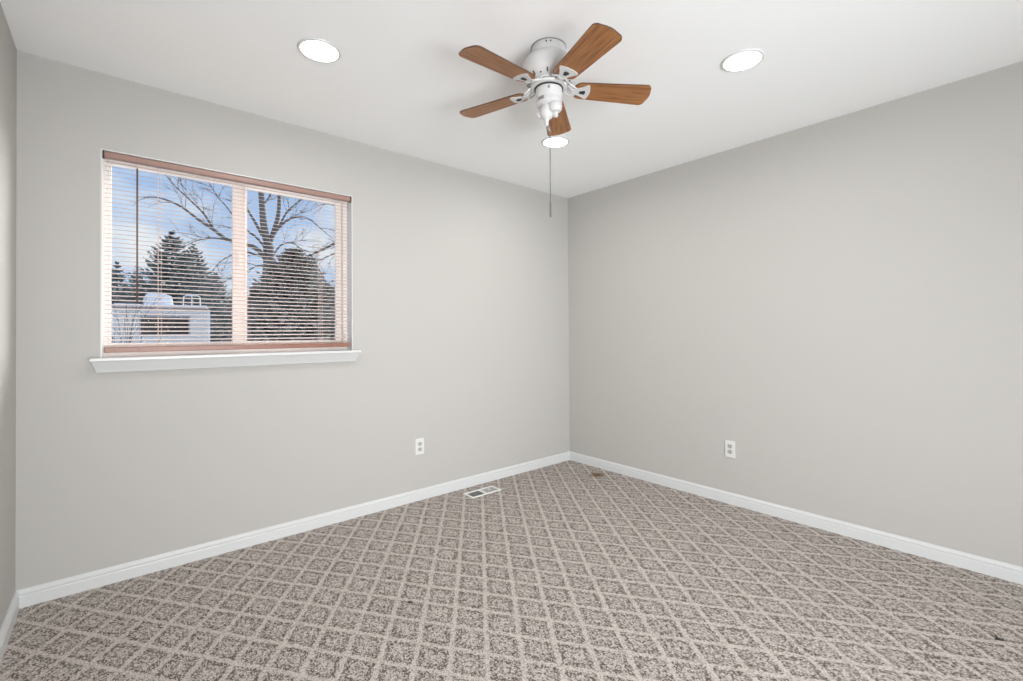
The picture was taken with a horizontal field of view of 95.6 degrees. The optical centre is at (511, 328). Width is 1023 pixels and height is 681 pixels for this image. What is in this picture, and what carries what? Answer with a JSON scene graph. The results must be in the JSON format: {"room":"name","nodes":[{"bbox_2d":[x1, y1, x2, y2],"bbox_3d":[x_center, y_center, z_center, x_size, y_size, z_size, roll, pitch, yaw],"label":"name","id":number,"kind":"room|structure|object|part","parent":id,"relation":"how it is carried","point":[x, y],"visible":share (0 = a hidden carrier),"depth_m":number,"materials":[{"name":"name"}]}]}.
{"room":"empty bedroom","nodes":[
{"label":"empty bedroom","id":0,"kind":"room"},
{"bbox_2d":[0,3,16,628],"bbox_3d":[-0.664,-0.027,0.154,0.150,2.440,5.100,0,-1,-41],"label":"wall","id":1,"kind":"structure","parent":0,"point":[8,51],"depth_m":1.85,"materials":[{"name":"grey paint"}]},
{"bbox_2d":[0,591,19,663],"bbox_3d":[-0.594,1.154,0.198,0.015,0.077,4.800,0,-1,-41],"label":"baseboard","id":2,"kind":"structure","parent":1,"relation":"attached to","point":[7,626],"depth_m":1.84,"materials":[{"name":"white paint"}]},
{"bbox_2d":[15,50,569,590],"bbox_3d":[-0.865,-0.001,3.238,3.551,2.440,0.150,0,-1,-41],"label":"wall","id":3,"kind":"structure","parent":0,"point":[461,307],"depth_m":2.67,"materials":[{"name":"grey paint"}]},
{"bbox_2d":[102,158,346,356],"bbox_3d":[-1.563,-0.358,2.689,1.221,1.002,0.075,0,-1,-41],"label":"window","id":4,"kind":"structure","parent":3,"relation":"in","point":[105,164],"depth_m":2.66,"materials":[{"name":"white plastic"}]},
{"bbox_3d":[-1.776,-0.363,2.493,0.595,0.932,0.022,0,-1,-41],"label":"sash","id":5,"kind":"part","parent":4,"relation":"part of","materials":[{"name":"white plastic"}]},
{"bbox_2d":[102,150,351,352],"bbox_3d":[-1.503,-0.369,2.619,1.210,0.972,0.045,0,-1,-41],"label":"window blind","id":6,"kind":"object","parent":4,"relation":"attached to","point":[105,154],"visible":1,"depth_m":2.53,"materials":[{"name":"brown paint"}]},
{"bbox_3d":[-1.802,-0.363,2.375,0.014,0.908,0.030,0,-1,-41],"label":"ladder cord","id":7,"kind":"part","parent":6,"relation":"part of","materials":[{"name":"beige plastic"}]},
{"bbox_3d":[-1.507,-0.838,2.625,1.196,0.029,0.029,0,-1,-41],"label":"head rail","id":8,"kind":"part","parent":6,"relation":"part of","materials":[{"name":"brown paint"}]},
{"bbox_3d":[-1.508,0.104,2.621,1.195,0.026,0.025,0,-1,-41],"label":"rail","id":9,"kind":"part","parent":6,"relation":"part of","materials":[{"name":"brown wood"}]},
{"bbox_3d":[-1.505,-0.363,2.628,0.014,0.908,0.030,0,-1,-41],"label":"ladder cord","id":10,"kind":"part","parent":6,"relation":"part of","materials":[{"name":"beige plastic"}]},
{"bbox_3d":[-1.193,-0.362,2.894,0.014,0.908,0.030,0,-1,-41],"label":"ladder cord","id":11,"kind":"part","parent":6,"relation":"part of","materials":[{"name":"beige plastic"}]},
{"bbox_3d":[-1.367,-0.362,2.877,0.615,0.932,0.022,0,-1,-41],"label":"sash","id":12,"kind":"part","parent":4,"relation":"part of","materials":[{"name":"white plastic"}]},
{"bbox_2d":[89,350,360,372],"bbox_3d":[-1.502,0.175,2.614,1.293,0.072,0.138,0,-1,-41],"label":"trim","id":13,"kind":"structure","parent":3,"relation":"attached to","point":[190,361],"depth_m":2.48,"materials":[{"name":"white paint"}]},
{"bbox_2d":[100,148,352,357],"bbox_3d":[-1.521,-0.358,2.640,1.223,1.004,0.084,0,-1,-41],"label":"trim","id":14,"kind":"structure","parent":3,"relation":"attached to","point":[349,210],"depth_m":2.92,"materials":[{"name":"white paint"}]},
{"bbox_2d":[16,451,569,607],"bbox_3d":[-0.804,1.180,3.166,3.551,0.077,0.015,0,-1,-41],"label":"baseboard","id":15,"kind":"structure","parent":3,"relation":"attached to","point":[37,594],"depth_m":2.58,"materials":[{"name":"white paint"}]},
{"bbox_2d":[415,438,423,454],"bbox_3d":[-0.653,0.840,3.303,0.070,0.115,0.009,0,-1,-41],"label":"wall outlet","id":16,"kind":"object","parent":3,"relation":"attached to","point":[419,443],"visible":1,"depth_m":3.30,"materials":[{"name":"white plastic"}]},
{"bbox_2d":[0,460,1022,680],"bbox_3d":[0.751,1.254,1.346,3.851,0.120,5.100,0,-1,-41],"label":"floor","id":17,"kind":"structure","parent":0,"point":[570,570],"depth_m":2.01,"materials":[{"name":"carpet"}]},
{"bbox_2d":[463,486,501,497],"bbox_3d":[-0.214,1.211,3.447,0.268,0.011,0.120,0,-1,-41],"label":"floor vent","id":18,"kind":"object","parent":17,"relation":"in","point":[491,489],"visible":1,"depth_m":3.44,"materials":[{"name":"white metal"}]},
{"bbox_2d":[0,0,1022,197],"bbox_3d":[0.735,-1.306,1.367,3.851,0.120,5.100,0,-1,-41],"label":"ceiling","id":19,"kind":"structure","parent":0,"point":[400,82],"depth_m":2.14,"materials":[{"name":"white paint"}]},
{"bbox_2d":[297,37,340,62],"bbox_3d":[-0.848,-1.226,2.050,0.181,0.008,0.181,0,-1,-41],"label":"recessed light","id":20,"kind":"object","parent":19,"relation":"in","point":[320,50],"visible":1,"depth_m":2.04,"materials":[{"name":"white paint"}]},
{"bbox_2d":[459,23,650,216],"bbox_3d":[0.144,-0.862,2.022,0.857,0.750,0.884,0,-1,-41],"label":"ceiling fan","id":21,"kind":"object","parent":19,"relation":"hanging from","point":[549,70],"visible":1,"depth_m":1.98,"materials":[{"name":"brown wood"}]},
{"bbox_3d":[-0.081,-1.049,2.187,0.351,0.006,0.128,-2,9,30],"label":"blade","id":22,"kind":"part","parent":21,"relation":"part of","materials":[{"name":"brown wood"}]},
{"bbox_3d":[-0.046,-1.052,1.855,0.351,0.006,0.128,-2,10,-42],"label":"blade","id":23,"kind":"part","parent":21,"relation":"part of","materials":[{"name":"brown wood"}]},
{"bbox_3d":[0.170,-0.707,2.032,0.004,0.320,0.005,0,-1,-41],"label":"pull chain","id":24,"kind":"part","parent":21,"relation":"part of","materials":[{"name":"grey metal"}]},
{"bbox_2d":[548,100,561,112],"bbox_3d":[0.189,-0.970,2.018,0.060,0.062,0.059,0,-1,-41],"label":"socket","id":25,"kind":"object","parent":21,"relation":"attached to","point":[554,106],"depth_m":2.00,"materials":[{"name":"white plastic"}]},
{"bbox_2d":[552,111,558,117],"bbox_3d":[0.191,-0.938,2.027,0.034,0.034,0.036,0,-1,-41],"label":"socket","id":26,"kind":"object","parent":21,"relation":"attached to","point":[555,114],"depth_m":2.01,"materials":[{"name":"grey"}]},
{"bbox_3d":[0.223,-1.050,2.322,0.128,0.006,0.351,-11,-4,12],"label":"blade","id":27,"kind":"part","parent":21,"relation":"part of","materials":[{"name":"brown wood"}]},
{"bbox_3d":[0.280,-1.055,1.786,0.128,0.006,0.351,11,-4,-24],"label":"blade","id":28,"kind":"part","parent":21,"relation":"part of","materials":[{"name":"brown wood"}]},
{"bbox_3d":[0.446,-1.053,2.075,0.351,0.006,0.128,1,-11,-6],"label":"blade","id":29,"kind":"part","parent":21,"relation":"part of","materials":[{"name":"brown wood"}]},
{"bbox_2d":[542,136,568,147],"bbox_3d":[0.288,-1.225,3.050,0.181,0.008,0.181,0,-1,-41],"label":"recessed light","id":30,"kind":"object","parent":19,"relation":"in","point":[556,141],"visible":1,"depth_m":3.03,"materials":[{"name":"white paint"}]},
{"bbox_2d":[721,48,764,71],"bbox_3d":[1.067,-1.237,2.144,0.181,0.008,0.181,0,-1,-41],"label":"recessed light","id":31,"kind":"object","parent":19,"relation":"in","point":[744,59],"visible":1,"depth_m":2.14,"materials":[{"name":"white paint"}]},
{"bbox_2d":[568,61,1022,566],"bbox_3d":[2.150,-0.025,2.558,0.150,2.440,5.100,0,-1,-41],"label":"wall","id":32,"kind":"structure","parent":0,"point":[838,301],"depth_m":2.76,"materials":[{"name":"grey paint"}]},
{"bbox_2d":[725,440,734,457],"bbox_3d":[1.504,0.829,3.192,0.009,0.115,0.070,0,-1,-41],"label":"wall outlet","id":33,"kind":"object","parent":32,"relation":"attached to","point":[729,445],"visible":1,"depth_m":3.19,"materials":[{"name":"white plastic"}]},
{"bbox_2d":[570,451,1022,584],"bbox_3d":[2.095,1.157,2.495,0.015,0.077,4.800,0,-1,-41],"label":"baseboard","id":34,"kind":"structure","parent":32,"relation":"attached to","point":[994,568],"depth_m":2.73,"materials":[{"name":"white paint"}]},
{"label":"outside","id":35,"kind":"structure","parent":0,"visible":0},
{"bbox_3d":[-35.373,2.536,46.361,120.000,0.300,109.400,0,-1,-41],"label":"ground","id":36,"kind":"structure","parent":35,"visible":0},
{"bbox_2d":[107,261,135,343],"bbox_3d":[-34.222,-1.662,40.255,5.236,8.421,5.224,0,0,14],"label":"spruce tree","id":37,"kind":"object","parent":36,"relation":"on","point":[116,262],"visible":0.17,"depth_m":40.24,"materials":[{"name":"green plant"}]},
{"bbox_2d":[119,265,146,302],"bbox_3d":[-40.749,-1.866,50.690,5.986,9.147,5.963,0,-1,-41],"label":"spruce tree","id":38,"kind":"object","parent":36,"relation":"on","point":[141,277],"visible":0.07,"depth_m":50.43,"materials":[{"name":"green plant"}]},
{"bbox_2d":[107,289,174,346],"bbox_3d":[-9.790,0.300,11.588,2.066,3.297,2.173,-1,-1,22],"label":"bare shrub","id":39,"kind":"object","parent":36,"relation":"on","point":[130,337],"visible":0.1,"depth_m":11.64,"materials":[{"name":"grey plant"}]},
{"bbox_2d":[111,292,209,342],"bbox_3d":[-14.574,0.364,19.077,2.888,3.340,6.150,0,-1,-41],"label":"trailer","id":40,"kind":"object","parent":36,"relation":"on","point":[147,294],"visible":0.42,"depth_m":16.86,"materials":[{"name":"white metal"}]},
{"bbox_3d":[-13.659,0.399,15.860,0.100,2.206,0.070,0,-1,-41],"label":"corner trim","id":41,"kind":"part","parent":40,"relation":"part of","materials":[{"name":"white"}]},
{"bbox_3d":[-12.600,-0.732,16.767,2.828,0.060,0.050,0,-1,-41],"label":"roof rail","id":42,"kind":"part","parent":40,"relation":"part of","materials":[{"name":"white metal"}]},
{"bbox_3d":[-11.539,0.401,17.670,0.100,2.206,0.070,0,-1,-41],"label":"corner trim","id":43,"kind":"part","parent":40,"relation":"part of","materials":[{"name":"white metal"}]},
{"bbox_2d":[107,230,231,341],"bbox_3d":[-18.950,-1.689,25.861,6.579,7.610,6.098,0,-1,-26],"label":"spruce tree","id":44,"kind":"object","parent":36,"relation":"on","point":[173,246],"visible":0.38,"depth_m":25.47,"materials":[{"name":"green plant"}]},
{"bbox_2d":[174,244,231,341],"bbox_3d":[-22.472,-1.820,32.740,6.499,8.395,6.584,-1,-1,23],"label":"spruce tree","id":45,"kind":"object","parent":36,"relation":"on","point":[196,256],"visible":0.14,"depth_m":32.84,"materials":[{"name":"green plant"}]},
{"bbox_2d":[131,175,334,301],"bbox_3d":[-10.209,-3.313,18.439,3.038,10.640,7.932,-1,-1,38],"label":"bare tree","id":46,"kind":"object","parent":36,"relation":"on","point":[262,217],"visible":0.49,"depth_m":18.37,"materials":[{"name":"brown plant"}]},
{"bbox_2d":[225,284,259,340],"bbox_3d":[-12.332,-0.063,22.324,2.746,4.220,2.716,0,0,7],"label":"pine tree","id":47,"kind":"object","parent":36,"relation":"on","point":[252,291],"visible":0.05,"depth_m":22.14,"materials":[{"name":"green plant"}]},
{"bbox_2d":[228,247,334,340],"bbox_3d":[-6.816,-0.317,14.544,3.659,4.532,3.721,0,-1,-24],"label":"cedar tree","id":48,"kind":"object","parent":36,"relation":"on","point":[294,251],"visible":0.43,"depth_m":13.88,"materials":[{"name":"green plant"}]},
{"bbox_2d":[270,204,334,302],"bbox_3d":[-7.057,-1.857,17.815,4.099,7.671,1.889,0,-1,-26],"label":"bare tree","id":49,"kind":"object","parent":36,"relation":"on","point":[333,244],"visible":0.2,"depth_m":17.58,"materials":[{"name":"brown plant"}]},
{"bbox_2d":[327,285,334,316],"bbox_3d":[-9.664,-0.120,24.476,4.278,4.448,4.217,-1,-1,26],"label":"cedar tree","id":50,"kind":"object","parent":36,"relation":"on","point":[330,285],"visible":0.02,"depth_m":24.32,"materials":[{"name":"green plant"}]}
]}

